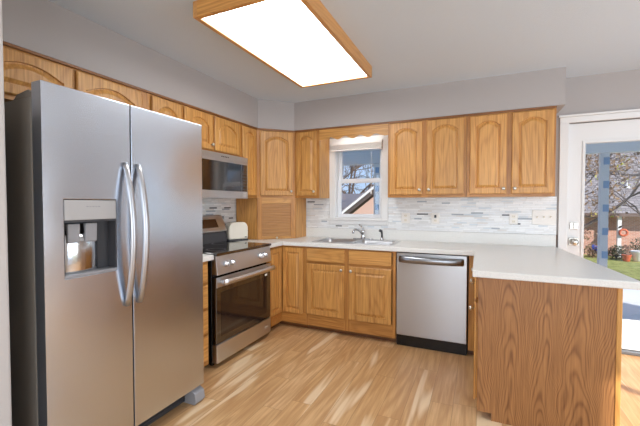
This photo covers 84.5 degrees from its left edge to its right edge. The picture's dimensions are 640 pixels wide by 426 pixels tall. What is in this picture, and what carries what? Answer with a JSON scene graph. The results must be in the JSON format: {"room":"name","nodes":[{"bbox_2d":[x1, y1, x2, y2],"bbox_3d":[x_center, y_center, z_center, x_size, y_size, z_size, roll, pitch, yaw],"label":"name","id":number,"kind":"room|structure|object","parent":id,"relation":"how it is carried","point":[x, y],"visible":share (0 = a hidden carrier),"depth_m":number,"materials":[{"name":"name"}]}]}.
{"room":"kitchen","nodes":[
{"label":"kitchen","id":0,"kind":"room"},
{"bbox_2d":[0,0,11,425],"bbox_3d":[-1.639,0.047,1.506,0.815,2.440,0.140,1,2,24],"label":"wall","id":1,"kind":"structure","parent":0,"point":[5,368],"depth_m":1.39,"materials":[{"name":"grey paint"}]},
{"bbox_2d":[49,0,639,102],"bbox_3d":[0.409,-1.205,0.438,5.700,0.120,6.800,1,2,24],"label":"ceiling","id":2,"kind":"structure","parent":0,"point":[406,43],"depth_m":2.43,"materials":[{"name":"white paint"}]},
{"bbox_2d":[193,0,371,87],"bbox_3d":[-0.141,-1.153,2.446,0.655,0.089,1.325,1,2,24],"label":"ceiling light","id":3,"kind":"object","parent":2,"relation":"attached to","point":[301,41],"visible":1,"depth_m":2.22,"materials":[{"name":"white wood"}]},
{"bbox_2d":[2,0,565,130],"bbox_3d":[0.094,-1.044,2.461,3.165,0.309,3.080,1,2,24],"label":"soffit","id":4,"kind":"structure","parent":2,"relation":"attached to","point":[44,27],"depth_m":3.03,"materials":[{"name":"grey paint"}]},
{"bbox_2d":[149,323,639,425],"bbox_3d":[0.409,1.354,0.506,5.700,0.120,6.800,1,2,24],"label":"floor","id":5,"kind":"structure","parent":0,"point":[291,375],"depth_m":2.52,"materials":[{"name":"brown wood"}]},
{"bbox_2d":[4,80,204,425],"bbox_3d":[-1.301,0.341,2.062,0.881,1.822,0.934,1,2,24],"label":"refrigerator","id":6,"kind":"object","parent":5,"relation":"on","point":[104,195],"visible":1,"depth_m":1.71,"materials":[{"name":"silver metal"}]},
{"bbox_2d":[203,261,208,366],"bbox_3d":[-1.182,0.801,2.715,0.651,0.868,0.303,1,2,24],"label":"base cabinet","id":7,"kind":"object","parent":5,"relation":"on","point":[205,264],"visible":0.19,"depth_m":2.69,"materials":[{"name":"brown wood"}]},
{"bbox_2d":[203,254,213,261],"bbox_3d":[-1.187,0.291,2.716,0.647,0.150,0.339,1,2,24],"label":"countertop","id":8,"kind":"structure","parent":7,"relation":"on","point":[206,257],"depth_m":2.69,"materials":[{"name":"laminate"}]},
{"bbox_2d":[202,215,274,365],"bbox_3d":[-0.903,0.627,3.224,0.732,1.190,0.790,1,2,24],"label":"range","id":9,"kind":"object","parent":5,"relation":"on","point":[239,272],"visible":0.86,"depth_m":3.04,"materials":[{"name":"silver metal"}]},
{"bbox_2d":[203,241,270,255],"bbox_3d":[-0.930,0.314,3.227,0.638,0.022,0.790,1,2,24],"label":"cooktop","id":10,"kind":"object","parent":9,"relation":"in","point":[216,248],"depth_m":3.20,"materials":[{"name":"black glass"}]},
{"bbox_2d":[266,245,308,327],"bbox_3d":[-0.489,0.768,3.968,0.899,0.868,0.899,1,2,24],"label":"base cabinet","id":11,"kind":"object","parent":5,"relation":"on","point":[288,278],"visible":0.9,"depth_m":3.67,"materials":[{"name":"brown wood"}]},
{"bbox_2d":[237,227,639,289],"bbox_3d":[0.461,0.279,3.161,3.284,0.151,1.564,1,2,24],"label":"countertop","id":12,"kind":"structure","parent":11,"relation":"on","point":[521,257],"depth_m":3.05,"materials":[{"name":"laminate"}]},
{"bbox_2d":[225,222,247,240],"bbox_3d":[-0.889,0.195,3.783,0.242,0.201,0.132,-1,2,-38],"label":"toaster","id":13,"kind":"object","parent":12,"relation":"on","point":[236,231],"visible":0.8,"depth_m":3.72,"materials":[{"name":"beige plastic"}]},
{"bbox_2d":[236,198,305,239],"bbox_3d":[-0.519,0.060,4.029,0.830,0.458,0.234,-1,2,-21],"label":"appliance garage","id":14,"kind":"object","parent":12,"relation":"on","point":[265,218],"visible":0.99,"depth_m":3.95,"materials":[{"name":"brown wood"}]},
{"bbox_2d":[312,238,400,256],"bbox_3d":[0.382,0.380,3.697,0.845,0.174,0.460,1,2,24],"label":"sink","id":15,"kind":"object","parent":12,"relation":"in","point":[325,240],"visible":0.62,"depth_m":3.75,"materials":[{"name":"silver metal"}]},
{"bbox_2d":[352,224,372,239],"bbox_3d":[0.439,0.208,3.787,0.230,0.165,0.227,1,2,24],"label":"kitchen faucet","id":16,"kind":"object","parent":12,"relation":"on","point":[362,231],"visible":1,"depth_m":3.83,"materials":[{"name":"silver metal"}]},
{"bbox_2d":[306,247,396,341],"bbox_3d":[0.391,0.775,3.697,0.925,0.868,0.651,1,2,24],"label":"base cabinet","id":17,"kind":"object","parent":5,"relation":"on","point":[349,291],"visible":0.98,"depth_m":3.42,"materials":[{"name":"brown wood"}]},
{"bbox_2d":[396,252,468,355],"bbox_3d":[1.083,0.785,3.355,0.604,0.867,0.666,1,2,24],"label":"dishwasher","id":18,"kind":"object","parent":5,"relation":"on","point":[432,290],"visible":0.98,"depth_m":3.10,"materials":[{"name":"grey metal"}]},
{"bbox_2d":[468,256,622,425],"bbox_3d":[1.548,0.802,2.701,0.766,0.868,1.512,1,2,24],"label":"base cabinet","id":19,"kind":"object","parent":5,"relation":"on","point":[545,354],"visible":0.77,"depth_m":2.00,"materials":[{"name":"brown wood"}]},
{"bbox_2d":[622,349,639,355],"bbox_3d":[2.696,1.209,3.113,0.908,0.032,0.160,1,2,24],"label":"threshold","id":20,"kind":"object","parent":5,"relation":"on","point":[624,351],"visible":0.1,"depth_m":3.04,"materials":[{"name":"silver metal"}]},
{"bbox_2d":[314,69,639,246],"bbox_3d":[1.777,-0.006,3.501,5.700,2.440,0.150,1,2,24],"label":"wall","id":21,"kind":"structure","parent":0,"point":[615,91],"depth_m":3.09,"materials":[{"name":"grey paint"}]},
{"bbox_2d":[257,128,294,197],"bbox_3d":[-0.560,-0.552,4.120,0.616,0.758,0.616,1,2,24],"label":"upper cabinet","id":22,"kind":"object","parent":21,"relation":"attached to","point":[275,147],"visible":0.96,"depth_m":3.90,"materials":[{"name":"brown wood"}]},
{"bbox_2d":[295,128,329,197],"bbox_3d":[-0.093,-0.550,4.053,0.300,0.758,0.355,1,2,24],"label":"upper cabinet","id":23,"kind":"object","parent":21,"relation":"attached to","point":[311,154],"visible":0.98,"depth_m":3.93,"materials":[{"name":"brown wood"}]},
{"bbox_2d":[319,122,387,140],"bbox_3d":[0.341,-0.855,3.713,0.762,0.130,0.030,1,2,24],"label":"valance","id":24,"kind":"object","parent":23,"relation":"attached to","point":[367,130],"visible":1,"depth_m":3.70,"materials":[{"name":"brown wood"}]},
{"bbox_2d":[328,135,387,224],"bbox_3d":[0.458,-0.366,4.068,0.710,0.994,0.185,1,2,24],"label":"window","id":25,"kind":"structure","parent":21,"relation":"in","point":[336,180],"depth_m":4.06,"materials":[{"name":"white paint"}]},
{"bbox_2d":[331,139,382,193],"bbox_3d":[0.406,-0.510,3.969,0.600,0.598,0.061,1,2,24],"label":"window blind","id":26,"kind":"object","parent":25,"relation":"attached to","point":[374,144],"visible":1,"depth_m":3.93,"materials":[{"name":"white fabric"}]},
{"bbox_2d":[202,197,556,234],"bbox_3d":[0.307,0.028,2.958,3.168,0.600,2.050,1,2,24],"label":"tile backsplash","id":27,"kind":"structure","parent":21,"relation":"attached to","point":[457,214],"depth_m":3.59,"materials":[{"name":"tile"}]},
{"bbox_2d":[401,213,409,222],"bbox_3d":[0.921,0.053,3.793,0.090,0.112,0.009,1,2,24],"label":"wall outlet","id":28,"kind":"object","parent":27,"relation":"attached to","point":[405,217],"visible":1,"depth_m":3.79,"materials":[{"name":"white plastic"}]},
{"bbox_2d":[431,213,439,223],"bbox_3d":[1.196,0.055,3.657,0.080,0.112,0.030,1,2,24],"label":"wall outlet","id":29,"kind":"object","parent":27,"relation":"attached to","point":[434,216],"visible":1,"depth_m":3.66,"materials":[{"name":"white plastic"}]},
{"bbox_2d":[509,214,517,223],"bbox_3d":[1.852,0.057,3.373,0.072,0.104,0.009,1,2,24],"label":"wall outlet","id":30,"kind":"object","parent":27,"relation":"attached to","point":[513,218],"visible":1,"depth_m":3.37,"materials":[{"name":"white plastic"}]},
{"bbox_2d":[532,210,555,224],"bbox_3d":[2.076,0.042,3.265,0.190,0.136,0.020,1,2,24],"label":"switch plate","id":31,"kind":"object","parent":27,"relation":"attached to","point":[539,217],"visible":1,"depth_m":3.27,"materials":[{"name":"white plastic"}]},
{"bbox_2d":[388,114,466,197],"bbox_3d":[1.073,-0.536,3.526,0.732,0.758,0.355,1,2,24],"label":"upper cabinet","id":32,"kind":"object","parent":21,"relation":"attached to","point":[427,157],"visible":1,"depth_m":3.38,"materials":[{"name":"brown wood"}]},
{"bbox_2d":[466,106,556,196],"bbox_3d":[1.726,-0.528,3.232,0.694,0.758,0.355,1,2,24],"label":"upper cabinet","id":33,"kind":"object","parent":21,"relation":"attached to","point":[511,153],"visible":1,"depth_m":3.10,"materials":[{"name":"brown wood"}]},
{"bbox_2d":[567,156,568,224],"bbox_3d":[2.698,0.207,3.091,0.920,2.035,0.150,1,2,24],"label":"trim","id":34,"kind":"structure","parent":21,"relation":"attached to","point":[568,156],"depth_m":3.20,"materials":[{"name":"white paint"}]},
{"bbox_2d":[558,111,639,250],"bbox_3d":[2.663,0.184,3.014,1.056,2.085,0.018,1,2,24],"label":"trim","id":35,"kind":"structure","parent":21,"relation":"attached to","point":[564,122],"depth_m":3.19,"materials":[{"name":"white paint"}]},
{"bbox_2d":[558,109,639,117],"bbox_3d":[2.661,-0.868,2.980,1.080,0.018,0.030,1,2,24],"label":"trim","id":36,"kind":"structure","parent":21,"relation":"attached to","point":[629,110],"depth_m":3.07,"materials":[{"name":"white paint"}]},
{"bbox_2d":[567,119,639,350],"bbox_3d":[2.677,0.194,3.043,0.908,1.995,0.119,1,2,24],"label":"door","id":37,"kind":"structure","parent":21,"relation":"in","point":[581,134],"depth_m":3.17,"materials":[{"name":"white paint"}]},
{"bbox_3d":[2.083,0.765,3.470,9.000,4.300,0.008,1,2,24],"label":"siding","id":38,"kind":"object","parent":21,"relation":"attached to","visible":0},
{"bbox_2d":[343,141,639,165],"bbox_3d":[2.758,-1.134,4.916,9.000,0.420,3.270,1,2,24],"label":"porch roof","id":39,"kind":"structure","parent":38,"relation":"attached to","point":[361,157],"depth_m":5.56,"materials":[{"name":"blue"}]},
{"label":"outside","id":40,"kind":"structure","parent":0,"visible":0},
{"bbox_2d":[583,254,639,280],"bbox_3d":[24.963,2.119,37.181,100.000,0.200,79.500,1,2,24],"label":"ground","id":41,"kind":"structure","parent":40,"point":[631,269],"depth_m":17.13,"materials":[{"name":"green plant"}]},
{"bbox_2d":[342,193,362,209],"bbox_3d":[-0.105,0.623,21.956,6.600,3.600,4.600,1,2,24],"label":"house","id":42,"kind":"structure","parent":41,"relation":"on","point":[347,199],"depth_m":20.17,"materials":[{"name":"beige"}]},
{"bbox_2d":[342,185,373,213],"bbox_3d":[5.793,-0.282,15.976,8.350,5.729,6.400,1,2,24],"label":"gabled house","id":43,"kind":"structure","parent":41,"relation":"on","point":[364,204],"depth_m":14.54,"materials":[{"name":"beige"}]},
{"bbox_2d":[342,165,373,208],"bbox_3d":[0.487,-0.790,16.634,4.856,6.720,6.202,0,2,-7],"label":"tree","id":44,"kind":"object","parent":41,"relation":"on","point":[354,166],"visible":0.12,"depth_m":16.44,"materials":[{"name":"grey plant"}]},
{"bbox_2d":[342,164,373,193],"bbox_3d":[1.348,-2.509,23.543,12.283,9.826,6.062,0,2,-2],"label":"tree","id":45,"kind":"object","parent":41,"relation":"on","point":[358,166],"visible":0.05,"depth_m":23.51,"materials":[{"name":"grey plant"}]},
{"bbox_2d":[585,243,596,257],"bbox_3d":[15.286,2.095,19.637,0.980,0.835,0.690,1,2,24],"label":"shrub","id":46,"kind":"object","parent":41,"relation":"on","point":[594,247],"visible":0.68,"depth_m":19.62,"materials":[{"name":"brown plant"}]},
{"bbox_2d":[583,152,639,256],"bbox_3d":[21.539,-1.050,22.827,15.700,6.900,10.320,1,2,24],"label":"brick house","id":47,"kind":"structure","parent":41,"relation":"on","point":[631,222],"depth_m":20.38,"materials":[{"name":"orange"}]},
{"bbox_2d":[618,229,628,236],"bbox_3d":[16.802,1.089,19.513,0.459,0.460,0.120,1,2,24],"label":"wreath","id":48,"kind":"object","parent":47,"relation":"attached to","point":[620,230],"visible":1,"depth_m":19.48,"materials":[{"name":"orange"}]},
{"bbox_2d":[584,152,639,253],"bbox_3d":[7.321,-0.091,10.060,5.216,5.685,6.285,0,2,0],"label":"tree","id":49,"kind":"object","parent":41,"relation":"on","point":[616,168],"visible":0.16,"depth_m":8.49,"materials":[{"name":"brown plant"}]},
{"bbox_2d":[585,152,639,220],"bbox_3d":[13.216,-0.322,13.245,5.641,5.972,6.352,1,2,24],"label":"tree","id":50,"kind":"object","parent":41,"relation":"on","point":[623,174],"visible":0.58,"depth_m":14.33,"materials":[{"name":"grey plant"}]},
{"bbox_2d":[608,245,626,258],"bbox_3d":[16.132,2.134,19.155,0.896,0.830,0.652,1,2,24],"label":"shrub","id":51,"kind":"object","parent":41,"relation":"on","point":[616,253],"visible":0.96,"depth_m":19.10,"materials":[{"name":"green plant"}]},
{"bbox_2d":[621,254,631,261],"bbox_3d":[15.973,2.345,18.363,0.434,0.350,0.434,1,2,24],"label":"flower pot","id":52,"kind":"object","parent":41,"relation":"on","point":[626,257],"visible":1,"depth_m":18.26,"materials":[{"name":"orange ceramic"}]},
{"bbox_2d":[622,289,639,320],"bbox_3d":[2.958,2.066,5.443,9.000,1.575,4.240,1,2,24],"label":"porch deck","id":53,"kind":"object","parent":41,"relation":"on","point":[631,297],"visible":0.02,"depth_m":4.97,"materials":[{"name":"white"}]},
{"bbox_2d":[374,164,379,213],"bbox_3d":[1.138,0.130,7.048,0.150,2.210,0.140,1,2,24],"label":"porch post","id":54,"kind":"object","parent":53,"relation":"on","point":[376,166],"visible":0.25,"depth_m":6.98,"materials":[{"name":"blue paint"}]},
{"bbox_2d":[597,153,609,266],"bbox_3d":[4.456,0.170,5.550,0.150,2.210,0.140,1,2,24],"label":"porch post","id":55,"kind":"object","parent":53,"relation":"on","point":[604,158],"visible":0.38,"depth_m":5.50,"materials":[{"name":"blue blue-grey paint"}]},
{"bbox_2d":[629,237,639,252],"bbox_3d":[17.651,1.885,19.123,1.440,1.288,1.007,1,2,24],"label":"shrub","id":56,"kind":"object","parent":41,"relation":"on","point":[636,246],"visible":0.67,"depth_m":19.26,"materials":[{"name":"green plant"}]},
{"bbox_2d":[630,250,639,261],"bbox_3d":[16.556,2.246,18.316,0.682,0.550,0.682,1,2,24],"label":"flower pot","id":57,"kind":"object","parent":41,"relation":"on","point":[635,254],"visible":1,"depth_m":18.22,"materials":[{"name":"white ceramic"}]},
{"bbox_3d":[-2.120,0.044,1.613,0.150,2.440,6.500,1,2,24],"label":"wall","id":58,"kind":"structure","parent":0,"visible":0},
{"bbox_2d":[3,41,143,108],"bbox_3d":[-1.603,-0.737,2.159,0.324,0.283,0.958,1,2,24],"label":"upper cabinet","id":59,"kind":"object","parent":58,"relation":"attached to","point":[21,66],"visible":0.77,"depth_m":2.00,"materials":[{"name":"brown wood"}]},
{"bbox_2d":[142,89,182,118],"bbox_3d":[-1.331,-0.516,2.768,0.324,0.758,0.360,1,2,24],"label":"upper cabinet","id":60,"kind":"object","parent":58,"relation":"attached to","point":[152,101],"visible":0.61,"depth_m":2.67,"materials":[{"name":"brown wood"}]},
{"bbox_2d":[181,103,240,156],"bbox_3d":[-1.085,-0.727,3.270,0.355,0.363,0.764,1,2,24],"label":"upper cabinet","id":61,"kind":"object","parent":58,"relation":"attached to","point":[220,134],"visible":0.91,"depth_m":3.21,"materials":[{"name":"brown wood"}]},
{"bbox_2d":[202,150,247,198],"bbox_3d":[-1.062,-0.338,3.271,0.402,0.406,0.762,1,2,24],"label":"microwave","id":62,"kind":"object","parent":61,"relation":"attached to","point":[223,175],"visible":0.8,"depth_m":3.20,"materials":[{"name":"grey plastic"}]},
{"bbox_2d":[240,122,257,197],"bbox_3d":[-0.879,-0.542,3.768,0.324,0.758,0.300,1,2,24],"label":"upper cabinet","id":63,"kind":"object","parent":58,"relation":"attached to","point":[248,133],"visible":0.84,"depth_m":3.71,"materials":[{"name":"brown wood"}]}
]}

